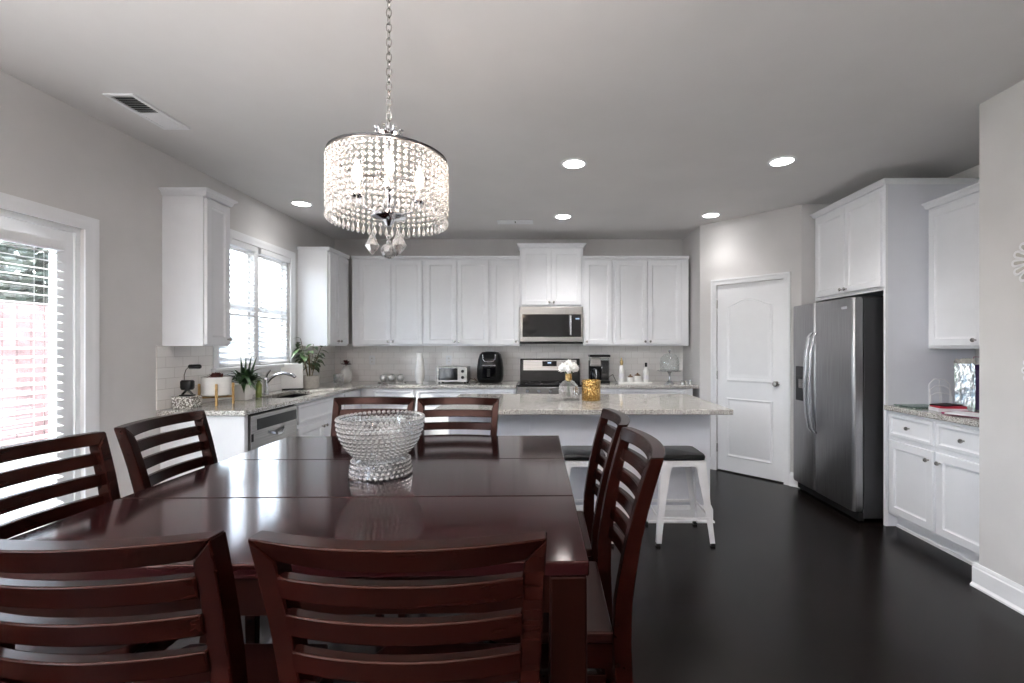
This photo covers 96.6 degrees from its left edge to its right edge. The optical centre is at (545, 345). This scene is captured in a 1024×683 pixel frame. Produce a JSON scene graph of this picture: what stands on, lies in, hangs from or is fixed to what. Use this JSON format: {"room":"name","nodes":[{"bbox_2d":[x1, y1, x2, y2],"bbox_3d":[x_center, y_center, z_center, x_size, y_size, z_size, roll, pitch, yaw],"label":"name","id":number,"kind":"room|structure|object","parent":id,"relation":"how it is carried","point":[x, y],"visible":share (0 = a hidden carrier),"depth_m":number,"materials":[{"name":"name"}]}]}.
{"room":"eat-in kitchen","nodes":[
{"label":"eat-in kitchen","id":0,"kind":"room"},
{"bbox_2d":[0,70,333,498],"bbox_3d":[-2.780,0.000,1.140,0.140,2.740,9.680,0,0,0],"label":"wall","id":1,"kind":"structure","parent":0,"point":[53,153],"depth_m":2.88,"materials":[{"name":"paint"}]},
{"bbox_2d":[0,228,64,537],"bbox_3d":[-2.675,0.297,2.156,0.067,1.745,0.712,0,0,0],"label":"window blind","id":2,"kind":"object","parent":1,"relation":"attached to","point":[5,234],"visible":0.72,"depth_m":2.35,"materials":[{"name":"white paint"}]},
{"bbox_2d":[0,209,79,507],"bbox_3d":[-2.780,0.343,1.769,0.100,2.055,1.798,0,0,0],"label":"door","id":3,"kind":"structure","parent":1,"relation":"in","point":[9,220],"depth_m":2.59,"materials":[{"name":"white paint"}]},
{"bbox_2d":[0,192,98,497],"bbox_3d":[-2.701,0.305,1.769,0.018,2.130,1.948,0,0,0],"label":"trim","id":4,"kind":"structure","parent":1,"relation":"attached to","point":[90,225],"depth_m":2.68,"materials":[{"name":"white paint"}]},
{"bbox_2d":[158,187,237,345],"bbox_3d":[-2.539,-0.555,3.341,0.340,1.110,0.322,0,0,0],"label":"upper cabinet","id":5,"kind":"object","parent":1,"relation":"attached to","point":[195,220],"visible":1,"depth_m":3.21,"materials":[{"name":"white paint"}]},
{"bbox_2d":[156,346,334,409],"bbox_3d":[-2.706,0.222,4.491,0.008,0.448,2.662,0,0,0],"label":"backsplash","id":6,"kind":"structure","parent":1,"relation":"attached to","point":[172,362],"depth_m":3.47,"materials":[{"name":"white tile"}]},
{"bbox_2d":[219,246,287,367],"bbox_3d":[-2.780,-0.375,4.290,0.100,1.110,1.060,0,0,0],"label":"window","id":7,"kind":"structure","parent":1,"relation":"in","point":[256,254],"depth_m":4.29,"materials":[{"name":"white paint"}]},
{"bbox_2d":[219,238,256,366],"bbox_3d":[-2.725,-0.375,4.017,0.067,1.102,0.490,0,0,0],"label":"window blind","id":8,"kind":"object","parent":7,"relation":"attached to","point":[235,243],"visible":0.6,"depth_m":4.06,"materials":[{"name":"white paint"}]},
{"bbox_2d":[258,248,289,364],"bbox_3d":[-2.725,-0.375,4.563,0.067,1.102,0.490,0,0,0],"label":"window blind","id":9,"kind":"object","parent":7,"relation":"attached to","point":[262,252],"visible":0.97,"depth_m":4.54,"materials":[{"name":"white paint"}]},
{"bbox_2d":[213,229,295,375],"bbox_3d":[-2.701,-0.375,4.290,0.018,1.250,1.200,0,0,0],"label":"trim","id":10,"kind":"structure","parent":1,"relation":"attached to","point":[234,234],"depth_m":4.62,"materials":[{"name":"white paint"}]},
{"bbox_2d":[211,363,297,371],"bbox_3d":[-2.697,0.195,4.290,0.065,0.030,1.240,0,0,0],"label":"trim","id":11,"kind":"structure","parent":1,"relation":"attached to","point":[266,365],"depth_m":4.08,"materials":[{"name":"white paint"}]},
{"bbox_2d":[297,247,349,345],"bbox_3d":[-2.522,-0.540,5.204,0.375,1.080,0.512,0,0,0],"label":"upper cabinet","id":12,"kind":"object","parent":1,"relation":"attached to","point":[322,271],"visible":0.97,"depth_m":4.96,"materials":[{"name":"white paint"}]},
{"bbox_2d":[334,239,682,381],"bbox_3d":[0.285,0.000,5.890,6.270,2.740,0.120,0,0,0],"label":"wall","id":13,"kind":"structure","parent":0,"point":[351,247],"depth_m":5.83,"materials":[{"name":"paint"}]},
{"bbox_2d":[351,256,423,345],"bbox_3d":[-1.898,-0.540,5.614,0.863,1.080,0.391,0,0,0],"label":"upper cabinet","id":14,"kind":"object","parent":13,"relation":"attached to","point":[388,294],"visible":0.94,"depth_m":5.46,"materials":[{"name":"white paint"}]},
{"bbox_2d":[423,256,490,345],"bbox_3d":[-1.067,-0.540,5.614,0.800,1.080,0.391,0,0,0],"label":"upper cabinet","id":15,"kind":"object","parent":13,"relation":"attached to","point":[457,289],"visible":0.93,"depth_m":5.46,"materials":[{"name":"white paint"}]},
{"bbox_2d":[490,256,521,345],"bbox_3d":[-0.490,-0.540,5.614,0.355,1.080,0.391,0,0,0],"label":"upper cabinet","id":16,"kind":"object","parent":13,"relation":"attached to","point":[505,270],"visible":0.93,"depth_m":5.46,"materials":[{"name":"white paint"}]},
{"bbox_2d":[335,344,682,380],"bbox_3d":[-0.480,0.208,5.826,4.460,0.476,0.008,0,0,0],"label":"backsplash","id":17,"kind":"structure","parent":13,"relation":"attached to","point":[395,360],"depth_m":5.82,"materials":[{"name":"white tile"}]},
{"bbox_2d":[517,243,585,306],"bbox_3d":[0.066,-0.850,5.609,0.829,0.755,0.401,0,0,0],"label":"upper cabinet","id":18,"kind":"object","parent":13,"relation":"attached to","point":[551,274],"visible":0.91,"depth_m":5.45,"materials":[{"name":"white paint"}]},
{"bbox_2d":[520,307,582,343],"bbox_3d":[0.063,-0.249,5.600,0.754,0.444,0.437,0,0,0],"label":"microwave","id":19,"kind":"object","parent":18,"relation":"attached to","point":[538,325],"visible":1,"depth_m":5.43,"materials":[{"name":"metal"}]},
{"bbox_2d":[581,256,612,345],"bbox_3d":[0.624,-0.540,5.614,0.358,1.080,0.391,0,0,0],"label":"upper cabinet","id":20,"kind":"object","parent":13,"relation":"attached to","point":[597,270],"visible":0.97,"depth_m":5.46,"materials":[{"name":"white paint"}]},
{"bbox_2d":[613,256,688,345],"bbox_3d":[1.258,-0.540,5.614,0.910,1.080,0.391,0,0,0],"label":"upper cabinet","id":21,"kind":"object","parent":13,"relation":"attached to","point":[650,293],"visible":0.91,"depth_m":5.46,"materials":[{"name":"white paint"}]},
{"bbox_2d":[0,0,1023,238],"bbox_3d":[0.280,-1.445,1.140,6.280,0.150,9.680,0,0,0],"label":"ceiling","id":22,"kind":"structure","parent":0,"point":[677,112],"depth_m":2.45,"materials":[{"name":"paint"}]},
{"bbox_2d":[102,93,189,129],"bbox_3d":[-2.317,-1.363,2.660,0.165,0.011,0.400,0,0,0],"label":"ceiling vent","id":23,"kind":"object","parent":22,"relation":"in","point":[132,102],"visible":1,"depth_m":2.64,"materials":[{"name":"white metal"}]},
{"bbox_2d":[290,200,312,206],"bbox_3d":[-2.350,-1.365,4.374,0.196,0.007,0.196,0,0,0],"label":"recessed light","id":24,"kind":"object","parent":22,"relation":"in","point":[294,202],"visible":1,"depth_m":4.36,"materials":[{"name":"white paint"}]},
{"bbox_2d":[324,0,448,258],"bbox_3d":[-0.563,-0.841,1.630,0.419,1.058,0.420,0,0,-3],"label":"chandelier","id":25,"kind":"object","parent":22,"relation":"hanging from","point":[388,214],"visible":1,"depth_m":1.60,"materials":[{"name":"clear glass"}]},
{"bbox_2d":[497,220,532,223],"bbox_3d":[-0.339,-1.363,5.010,0.392,0.011,0.140,0,0,0],"label":"ceiling vent","id":26,"kind":"object","parent":22,"relation":"in","point":[498,221],"visible":1,"depth_m":5.00,"materials":[{"name":"white metal"}]},
{"bbox_2d":[554,214,571,218],"bbox_3d":[0.180,-1.365,4.810,0.196,0.007,0.196,0,0,0],"label":"recessed light","id":27,"kind":"object","parent":22,"relation":"in","point":[558,216],"visible":1,"depth_m":4.80,"materials":[{"name":"white paint"}]},
{"bbox_2d":[561,158,586,168],"bbox_3d":[0.210,-1.365,3.416,0.196,0.007,0.196,0,0,0],"label":"recessed light","id":28,"kind":"object","parent":22,"relation":"in","point":[573,163],"visible":1,"depth_m":3.40,"materials":[{"name":"white paint"}]},
{"bbox_2d":[701,212,720,217],"bbox_3d":[1.726,-1.365,4.760,0.196,0.007,0.196,0,0,0],"label":"recessed light","id":29,"kind":"object","parent":22,"relation":"in","point":[713,214],"visible":1,"depth_m":4.76,"materials":[{"name":"white paint"}]},
{"bbox_2d":[767,156,796,166],"bbox_3d":[1.748,-1.365,3.370,0.196,0.007,0.196,0,0,0],"label":"recessed light","id":30,"kind":"object","parent":22,"relation":"in","point":[783,160],"visible":1,"depth_m":3.37,"materials":[{"name":"white paint"}]},
{"bbox_2d":[125,469,1023,682],"bbox_3d":[0.280,1.420,1.140,6.280,0.100,9.680,0,0,0],"label":"floor","id":31,"kind":"structure","parent":0,"point":[793,587],"depth_m":2.40,"materials":[{"name":"brown wood"}]},
{"bbox_2d":[0,432,177,682],"bbox_3d":[-1.289,0.828,1.297,0.511,1.085,0.445,0,0,0],"label":"dining chair","id":32,"kind":"object","parent":31,"relation":"on","point":[99,457],"visible":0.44,"depth_m":1.35,"materials":[{"name":"brown wood"}]},
{"bbox_2d":[0,530,332,682],"bbox_3d":[-0.720,0.828,0.888,0.445,1.085,0.511,0,0,0],"label":"dining chair","id":33,"kind":"object","parent":31,"relation":"on","point":[224,657],"visible":0.99,"depth_m":0.69,"materials":[{"name":"brown wood"}]},
{"bbox_2d":[114,410,272,643],"bbox_3d":[-1.319,0.828,1.831,0.511,1.085,0.445,0,0,-7],"label":"dining chair","id":34,"kind":"object","parent":31,"relation":"on","point":[137,465],"visible":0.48,"depth_m":1.77,"materials":[{"name":"brown wood"}]},
{"bbox_2d":[160,415,247,482],"bbox_3d":[-2.410,0.928,3.210,0.590,0.884,0.040,0,0,0],"label":"end panel","id":35,"kind":"object","parent":31,"relation":"on","point":[229,434],"visible":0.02,"depth_m":3.19,"materials":[{"name":"white paint"}]},
{"bbox_2d":[248,404,296,450],"bbox_3d":[-2.377,0.929,3.537,0.627,0.882,0.603,0,0,0],"label":"dishwasher","id":36,"kind":"object","parent":31,"relation":"on","point":[269,426],"visible":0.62,"depth_m":3.47,"materials":[{"name":"metal"}]},
{"bbox_2d":[0,435,588,682],"bbox_3d":[-0.603,0.913,1.630,1.364,0.914,1.360,0,0,-1],"label":"dining table","id":37,"kind":"object","parent":31,"relation":"on","point":[457,487],"visible":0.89,"depth_m":1.22,"materials":[{"name":"brown wood"}]},
{"bbox_2d":[334,410,424,481],"bbox_3d":[-0.587,0.351,1.620,0.302,0.208,0.302,0,0,-23],"label":"crystal bowl","id":38,"kind":"object","parent":37,"relation":"on","point":[392,464],"visible":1,"depth_m":1.55,"materials":[{"name":"clear glass"}]},
{"bbox_2d":[294,393,343,435],"bbox_3d":[-2.387,0.928,4.295,0.636,0.884,0.900,0,0,0],"label":"base cabinet","id":39,"kind":"object","parent":31,"relation":"on","point":[314,417],"visible":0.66,"depth_m":4.18,"materials":[{"name":"white paint"}]},
{"bbox_2d":[156,381,518,415],"bbox_3d":[-1.521,0.466,4.485,2.358,0.036,2.670,0,0,0],"label":"countertop","id":40,"kind":"structure","parent":39,"relation":"on","point":[225,407],"depth_m":4.42,"materials":[{"name":"stone"}]},
{"bbox_2d":[171,395,202,408],"bbox_3d":[-2.605,0.406,3.305,0.144,0.085,0.114,0,0,-6],"label":"trinket box","id":41,"kind":"object","parent":40,"relation":"on","point":[178,402],"visible":0.94,"depth_m":3.25,"materials":[{"name":"stone"}]},
{"bbox_2d":[179,364,201,395],"bbox_3d":[-2.582,0.248,3.307,0.133,0.229,0.052,0,0,-6],"label":"coffee grinder","id":42,"kind":"object","parent":41,"relation":"on","point":[186,385],"visible":1,"depth_m":3.29,"materials":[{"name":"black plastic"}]},
{"bbox_2d":[198,372,234,405],"bbox_3d":[-2.535,0.324,3.500,0.194,0.248,0.194,0,0,10],"label":"planter","id":43,"kind":"object","parent":40,"relation":"on","point":[216,385],"visible":0.98,"depth_m":3.44,"materials":[{"name":"white ceramic"}]},
{"bbox_2d":[227,356,267,399],"bbox_3d":[-2.469,0.264,3.784,0.263,0.368,0.395,0,0,0],"label":"potted plant","id":44,"kind":"object","parent":40,"relation":"on","point":[244,390],"visible":0.95,"depth_m":3.75,"materials":[{"name":"green plant"}]},
{"bbox_2d":[256,379,261,397],"bbox_3d":[-2.500,0.364,3.960,0.048,0.168,0.048,0,0,0],"label":"soap bottle","id":45,"kind":"object","parent":40,"relation":"on","point":[259,387],"visible":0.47,"depth_m":3.94,"materials":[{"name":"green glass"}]},
{"bbox_2d":[262,370,295,394],"bbox_3d":[-2.473,0.333,4.220,0.310,0.230,0.056,0,0,0],"label":"faucet","id":46,"kind":"object","parent":40,"relation":"on","point":[265,383],"visible":0.99,"depth_m":4.21,"materials":[{"name":"silver metal"}]},
{"bbox_2d":[281,364,303,389],"bbox_3d":[-2.610,0.316,4.680,0.200,0.265,0.070,0,0,-22],"label":"sign","id":47,"kind":"object","parent":40,"relation":"on","point":[287,382],"visible":0.93,"depth_m":4.66,"materials":[{"name":"white ceramic"}]},
{"bbox_2d":[291,337,327,388],"bbox_3d":[-2.506,0.178,4.819,0.339,0.540,0.427,0,0,-34],"label":"potted plant","id":48,"kind":"object","parent":40,"relation":"on","point":[309,381],"visible":0.95,"depth_m":4.82,"materials":[{"name":"green plant"}]},
{"bbox_2d":[333,374,343,384],"bbox_3d":[-2.400,0.386,5.270,0.120,0.125,0.118,0,0,0],"label":"candle holder","id":49,"kind":"object","parent":40,"relation":"on","point":[335,378],"visible":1,"depth_m":5.25,"materials":[{"name":"clear glass"}]},
{"bbox_2d":[339,360,352,382],"bbox_3d":[-2.470,0.308,5.620,0.150,0.280,0.150,0,0,0],"label":"bud vase","id":50,"kind":"object","parent":40,"relation":"on","point":[346,371],"visible":0.95,"depth_m":5.58,"materials":[{"name":"white ceramic"}]},
{"bbox_2d":[415,353,424,382],"bbox_3d":[-1.529,0.266,5.520,0.124,0.365,0.124,0,0,0],"label":"vase","id":51,"kind":"object","parent":40,"relation":"on","point":[419,367],"visible":0.98,"depth_m":5.48,"materials":[{"name":"white ceramic"}]},
{"bbox_2d":[436,366,476,382],"bbox_3d":[-1.082,0.348,5.591,0.474,0.200,0.344,0,0,0],"label":"toaster oven","id":52,"kind":"object","parent":40,"relation":"on","point":[443,373],"visible":0.99,"depth_m":5.45,"materials":[{"name":"metal"}]},
{"bbox_2d":[477,352,502,382],"bbox_3d":[-0.681,0.258,5.547,0.314,0.380,0.346,0,0,0],"label":"air fryer","id":53,"kind":"object","parent":40,"relation":"on","point":[490,364],"visible":0.99,"depth_m":5.43,"materials":[{"name":"black plastic"}]},
{"bbox_2d":[482,367,495,378],"bbox_3d":[-0.681,0.318,5.419,0.170,0.140,0.090,0,0,0],"label":"basket","id":54,"kind":"object","parent":53,"relation":"on","point":[487,372],"depth_m":5.41,"materials":[{"name":"black plastic"}]},
{"bbox_2d":[343,389,360,433],"bbox_3d":[-2.387,0.928,4.980,0.636,0.884,0.460,0,0,0],"label":"base cabinet","id":55,"kind":"object","parent":31,"relation":"on","point":[356,393],"visible":0.02,"depth_m":4.99,"materials":[{"name":"white paint"}]},
{"bbox_2d":[331,396,415,616],"bbox_3d":[-0.945,0.828,2.319,0.445,1.085,0.511,0,0,0],"label":"dining chair","id":56,"kind":"object","parent":31,"relation":"on","point":[337,411],"visible":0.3,"depth_m":2.51,"materials":[{"name":"brown wood"}]},
{"bbox_2d":[361,389,415,434],"bbox_3d":[-1.805,0.928,5.492,0.621,0.884,0.666,0,0,0],"label":"base cabinet","id":57,"kind":"object","parent":31,"relation":"on","point":[364,392],"visible":0.18,"depth_m":5.20,"materials":[{"name":"white paint"}]},
{"bbox_2d":[248,530,546,682],"bbox_3d":[-0.221,0.828,0.889,0.445,1.085,0.511,0,0,0],"label":"dining chair","id":58,"kind":"object","parent":31,"relation":"on","point":[440,649],"visible":1,"depth_m":0.69,"materials":[{"name":"brown wood"}]},
{"bbox_2d":[398,397,499,642],"bbox_3d":[-0.478,0.828,2.299,0.445,1.085,0.511,0,0,0],"label":"dining chair","id":59,"kind":"object","parent":31,"relation":"on","point":[421,402],"visible":0.29,"depth_m":2.48,"materials":[{"name":"brown wood"}]},
{"bbox_2d":[416,389,484,434],"bbox_3d":[-1.096,0.928,5.492,0.796,0.884,0.666,0,0,0],"label":"base cabinet","id":60,"kind":"object","parent":31,"relation":"on","point":[420,393],"visible":0.11,"depth_m":5.20,"materials":[{"name":"white paint"}]},
{"bbox_2d":[485,387,516,393],"bbox_3d":[-0.522,0.928,5.492,0.354,0.884,0.666,0,0,0],"label":"base cabinet","id":61,"kind":"object","parent":31,"relation":"on","point":[487,391],"visible":0.09,"depth_m":5.19,"materials":[{"name":"white paint"}]},
{"bbox_2d":[517,359,581,393],"bbox_3d":[0.050,0.740,5.462,0.754,1.160,0.706,0,0,0],"label":"range","id":62,"kind":"object","parent":31,"relation":"on","point":[537,376],"visible":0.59,"depth_m":5.72,"materials":[{"name":"metal"}]},
{"bbox_2d":[517,381,581,386],"bbox_3d":[0.050,0.453,5.482,0.754,0.025,0.635,0,0,0],"label":"cooktop","id":63,"kind":"object","parent":62,"relation":"in","point":[522,383],"depth_m":5.20,"materials":[{"name":"black glass"}]},
{"bbox_2d":[489,427,664,682],"bbox_3d":[0.086,0.828,1.380,0.511,1.085,0.445,0,0,0],"label":"dining chair","id":64,"kind":"object","parent":31,"relation":"on","point":[609,628],"visible":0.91,"depth_m":1.21,"materials":[{"name":"brown wood"}]},
{"bbox_2d":[449,415,714,522],"bbox_3d":[0.260,0.928,3.879,2.092,0.884,0.722,0,0,0],"label":"kitchen island","id":65,"kind":"object","parent":31,"relation":"on","point":[572,430],"visible":0.1,"depth_m":3.54,"materials":[{"name":"paint"}]},
{"bbox_2d":[435,394,732,414],"bbox_3d":[0.260,0.466,3.730,2.120,0.036,1.060,0,0,0],"label":"island countertop","id":66,"kind":"structure","parent":65,"relation":"on","point":[509,404],"depth_m":3.48,"materials":[{"name":"stone"}]},
{"bbox_2d":[558,359,578,399],"bbox_3d":[0.186,0.278,3.779,0.172,0.340,0.175,0,0,22],"label":"flower vase","id":67,"kind":"object","parent":66,"relation":"on","point":[570,367],"visible":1,"depth_m":3.75,"materials":[{"name":"clear glass"}]},
{"bbox_2d":[582,379,600,400],"bbox_3d":[0.372,0.364,3.760,0.156,0.168,0.156,0,0,0],"label":"candle holder","id":68,"kind":"object","parent":66,"relation":"on","point":[591,388],"visible":1,"depth_m":3.69,"materials":[{"name":"gold metal"}]},
{"bbox_2d":[561,446,613,546],"bbox_3d":[0.262,1.062,3.305,0.406,0.616,0.406,0,0,0],"label":"counter stool","id":69,"kind":"object","parent":31,"relation":"on","point":[574,456],"visible":0.18,"depth_m":3.15,"materials":[{"name":"white paint"}]},
{"bbox_2d":[577,408,629,670],"bbox_3d":[0.079,0.828,1.865,0.511,1.085,0.445,0,0,0],"label":"dining chair","id":70,"kind":"object","parent":31,"relation":"on","point":[589,519],"visible":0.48,"depth_m":1.97,"materials":[{"name":"brown wood"}]},
{"bbox_2d":[601,389,616,393],"bbox_3d":[0.625,0.928,5.492,0.380,0.884,0.666,0,0,0],"label":"base cabinet","id":71,"kind":"object","parent":31,"relation":"on","point":[603,391],"visible":0.04,"depth_m":5.19,"materials":[{"name":"white paint"}]},
{"bbox_2d":[617,389,692,395],"bbox_3d":[1.248,0.928,5.492,0.865,0.884,0.666,0,0,0],"label":"base cabinet","id":72,"kind":"object","parent":31,"relation":"on","point":[619,391],"visible":0.06,"depth_m":5.19,"materials":[{"name":"white paint"}]},
{"bbox_2d":[580,381,697,388],"bbox_3d":[1.086,0.466,5.497,1.298,0.036,0.645,0,0,0],"label":"countertop","id":73,"kind":"structure","parent":72,"relation":"on","point":[655,384],"depth_m":5.18,"materials":[{"name":"stone"}]},
{"bbox_2d":[588,355,615,382],"bbox_3d":[0.697,0.277,5.533,0.349,0.342,0.264,0,0,0],"label":"coffee maker","id":74,"kind":"object","parent":73,"relation":"on","point":[598,369],"visible":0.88,"depth_m":5.50,"materials":[{"name":"black plastic"}]},
{"bbox_2d":[616,381,651,382],"bbox_3d":[1.068,0.438,5.520,0.406,0.020,0.156,0,0,0],"label":"serving tray","id":75,"kind":"object","parent":73,"relation":"on","point":[616,381],"visible":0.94,"depth_m":5.44,"materials":[{"name":"white ceramic"}]},
{"bbox_2d":[619,358,623,381],"bbox_3d":[0.916,0.290,5.520,0.065,0.300,0.065,0,0,0],"label":"bottle","id":76,"kind":"object","parent":75,"relation":"on","point":[621,368],"visible":0.97,"depth_m":5.50,"materials":[{"name":"white ceramic"}]},
{"bbox_2d":[643,363,648,381],"bbox_3d":[1.213,0.320,5.520,0.065,0.240,0.065,0,0,0],"label":"bottle","id":77,"kind":"object","parent":75,"relation":"on","point":[645,373],"visible":0.94,"depth_m":5.50,"materials":[{"name":"white ceramic"}]},
{"bbox_2d":[658,350,681,383],"bbox_3d":[1.471,0.245,5.420,0.290,0.405,0.290,0,0,0],"label":"cake stand","id":78,"kind":"object","parent":73,"relation":"on","point":[669,381],"visible":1,"depth_m":5.41,"materials":[{"name":"silver metal"}]},
{"bbox_2d":[646,446,715,546],"bbox_3d":[0.955,1.062,3.305,0.406,0.616,0.406,0,0,0],"label":"counter stool","id":79,"kind":"object","parent":31,"relation":"on","point":[689,457],"visible":0.83,"depth_m":3.15,"materials":[{"name":"white metal"}]},
{"bbox_2d":[793,295,882,520],"bbox_3d":[2.739,0.489,3.958,0.876,1.762,0.871,0,0,0],"label":"refrigerator","id":80,"kind":"object","parent":31,"relation":"on","point":[838,344],"visible":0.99,"depth_m":3.70,"materials":[{"name":"metal"}]},
{"bbox_2d":[809,178,978,525],"bbox_3d":[2.905,0.052,3.910,0.720,2.635,0.970,0,0,0],"label":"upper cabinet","id":81,"kind":"object","parent":31,"relation":"on","point":[873,240],"visible":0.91,"depth_m":3.46,"materials":[{"name":"white paint"}]},
{"bbox_2d":[889,411,978,565],"bbox_3d":[2.907,0.928,3.020,0.716,0.884,0.870,0,0,0],"label":"base cabinet","id":82,"kind":"object","parent":31,"relation":"on","point":[934,464],"visible":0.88,"depth_m":3.04,"materials":[{"name":"white paint"}]},
{"bbox_2d":[884,405,978,426],"bbox_3d":[2.917,0.466,3.020,0.703,0.036,0.872,0,0,0],"label":"countertop","id":83,"kind":"structure","parent":82,"relation":"on","point":[922,412],"depth_m":3.03,"materials":[{"name":"stone"}]},
{"bbox_2d":[896,404,929,408],"bbox_3d":[2.735,0.442,3.335,0.240,0.012,0.180,0,0,-3],"label":"cutting board","id":84,"kind":"object","parent":83,"relation":"on","point":[913,406],"visible":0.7,"depth_m":3.33,"materials":[{"name":"green glass"}]},
{"bbox_2d":[929,379,952,403],"bbox_3d":[2.930,0.347,3.380,0.130,0.202,0.060,0,0,29],"label":"rack","id":85,"kind":"object","parent":83,"relation":"on","point":[940,393],"visible":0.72,"depth_m":3.38,"materials":[{"name":"silver metal"}]},
{"bbox_2d":[929,406,967,411],"bbox_3d":[2.765,0.437,3.130,0.170,0.022,0.120,0,0,14],"label":"stack","id":86,"kind":"object","parent":83,"relation":"on","point":[930,408],"visible":0.71,"depth_m":3.08,"materials":[{"name":"paper"}]},
{"bbox_2d":[930,405,966,408],"bbox_3d":[2.770,0.417,3.135,0.160,0.016,0.110,0,0,11],"label":"notebook","id":87,"kind":"object","parent":86,"relation":"on","point":[941,407],"visible":0.76,"depth_m":3.08,"materials":[{"name":"red paper"}]},
{"bbox_2d":[929,403,962,406],"bbox_3d":[2.760,0.405,3.140,0.170,0.008,0.100,0,0,-17],"label":"folder","id":88,"kind":"object","parent":87,"relation":"on","point":[935,404],"visible":1,"depth_m":3.12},
{"bbox_2d":[941,411,978,417],"bbox_3d":[2.750,0.443,2.940,0.200,0.010,0.220,0,0,-11],"label":"magazine","id":89,"kind":"object","parent":83,"relation":"on","point":[952,411],"visible":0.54,"depth_m":2.97,"materials":[{"name":"white paper"}]},
{"bbox_2d":[945,411,978,416],"bbox_3d":[2.700,0.434,2.880,0.170,0.008,0.220,0,0,-26],"label":"magazine","id":90,"kind":"object","parent":89,"relation":"on","point":[962,413],"visible":0.53,"depth_m":2.90,"materials":[{"name":"paper"}]},
{"bbox_2d":[954,358,975,410],"bbox_3d":[2.936,0.266,3.189,0.116,0.364,0.062,0,0,40],"label":"gift bag","id":91,"kind":"object","parent":83,"relation":"on","point":[964,369],"visible":0.98,"depth_m":3.17,"materials":[{"name":"silver metal"}]},
{"bbox_2d":[973,357,978,409],"bbox_3d":[3.075,0.262,3.240,0.174,0.372,0.080,0,0,40],"label":"gift bag","id":92,"kind":"object","parent":83,"relation":"on","point":[976,366],"visible":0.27,"depth_m":3.21,"materials":[{"name":"paper"}]},
{"bbox_2d":[683,226,699,397],"bbox_3d":[1.800,0.000,5.503,0.100,2.740,0.653,0,0,0],"label":"wall","id":93,"kind":"structure","parent":0,"point":[691,242],"depth_m":5.40,"materials":[{"name":"paint"}]},
{"bbox_2d":[700,205,800,471],"bbox_3d":[2.147,0.000,4.822,0.100,2.740,1.059,0,0,-43],"label":"wall","id":94,"kind":"structure","parent":0,"point":[769,242],"depth_m":4.77,"materials":[{"name":"paint"}]},
{"bbox_2d":[717,279,783,481],"bbox_3d":[2.119,0.345,4.776,0.099,2.022,0.702,0,0,-43],"label":"door","id":95,"kind":"structure","parent":94,"relation":"in","point":[750,316],"depth_m":4.76,"materials":[{"name":"white paint"}]},
{"bbox_2d":[711,272,789,484],"bbox_3d":[2.117,0.320,4.768,0.019,2.100,0.820,0,0,-43],"label":"trim","id":96,"kind":"structure","parent":94,"relation":"attached to","point":[783,275],"depth_m":4.61,"materials":[{"name":"white paint"}]},
{"bbox_2d":[789,472,798,487],"bbox_3d":[2.426,1.304,4.426,0.028,0.133,0.098,0,0,-43],"label":"baseboard","id":97,"kind":"structure","parent":94,"relation":"attached to","point":[793,483],"depth_m":4.44,"materials":[{"name":"white paint"}]},
{"bbox_2d":[801,204,830,304],"bbox_3d":[2.870,0.000,4.450,0.800,2.740,0.100,0,0,0],"label":"wall","id":98,"kind":"structure","parent":0,"point":[807,222],"depth_m":4.40,"materials":[{"name":"paint"}]},
{"bbox_2d":[948,165,978,364],"bbox_3d":[3.330,0.000,3.490,0.120,2.740,1.820,0,0,0],"label":"wall","id":99,"kind":"structure","parent":0,"point":[973,172],"depth_m":3.49,"materials":[{"name":"paint"}]},
{"bbox_2d":[921,182,978,348],"bbox_3d":[3.061,-0.530,3.047,0.413,1.100,0.875,0,0,0],"label":"upper cabinet","id":100,"kind":"object","parent":99,"relation":"attached to","point":[953,218],"visible":0.57,"depth_m":3.23,"materials":[{"name":"white paint"}]},
{"bbox_2d":[979,80,1023,585],"bbox_3d":[2.924,0.000,-0.560,0.933,2.740,6.280,0,0,0],"label":"wall","id":101,"kind":"structure","parent":0,"point":[1001,116],"depth_m":2.46,"materials":[{"name":"paint"}]},
{"bbox_2d":[970,562,1023,614],"bbox_3d":[2.443,1.304,-0.476,0.028,0.133,6.168,0,0,0],"label":"baseboard","id":102,"kind":"structure","parent":101,"relation":"attached to","point":[1002,589],"depth_m":2.45,"materials":[{"name":"white paint"}]},
{"bbox_2d":[1011,242,1023,281],"bbox_3d":[2.450,-0.430,2.270,0.014,0.244,0.250,0,0,0],"label":"wall ornament","id":103,"kind":"object","parent":101,"relation":"attached to","point":[1018,255],"visible":1,"depth_m":2.35,"materials":[{"name":"silver metal"}]},
{"label":"outside","id":104,"kind":"structure","parent":0,"visible":0},
{"bbox_3d":[-8.430,1.555,3.000,11.140,0.130,22.000,0,0,0],"label":"ground","id":105,"kind":"structure","parent":104,"visible":0},
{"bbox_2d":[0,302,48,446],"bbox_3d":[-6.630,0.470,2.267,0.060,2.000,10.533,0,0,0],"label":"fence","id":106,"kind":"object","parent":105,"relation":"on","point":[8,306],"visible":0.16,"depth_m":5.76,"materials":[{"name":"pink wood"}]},
{"bbox_2d":[0,240,48,305],"bbox_3d":[-8.214,-0.373,7.177,2.723,3.736,2.697,0,0,0],"label":"tree","id":107,"kind":"object","parent":105,"relation":"on","point":[5,248],"visible":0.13,"depth_m":6.58,"materials":[{"name":"green plant"}]},
{"bbox_2d":[219,315,276,355],"bbox_3d":[-6.625,0.405,11.007,0.070,2.130,6.813,0,0,0],"label":"fence","id":108,"kind":"object","parent":105,"relation":"on","point":[231,316],"visible":0.02,"depth_m":10.47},
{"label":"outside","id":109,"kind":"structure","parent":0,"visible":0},
{"bbox_2d":[0,455,48,523],"bbox_3d":[-4.680,1.455,3.000,3.640,0.070,18.000,0,0,0],"label":"patio","id":110,"kind":"structure","parent":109,"point":[38,459],"depth_m":4.60,"materials":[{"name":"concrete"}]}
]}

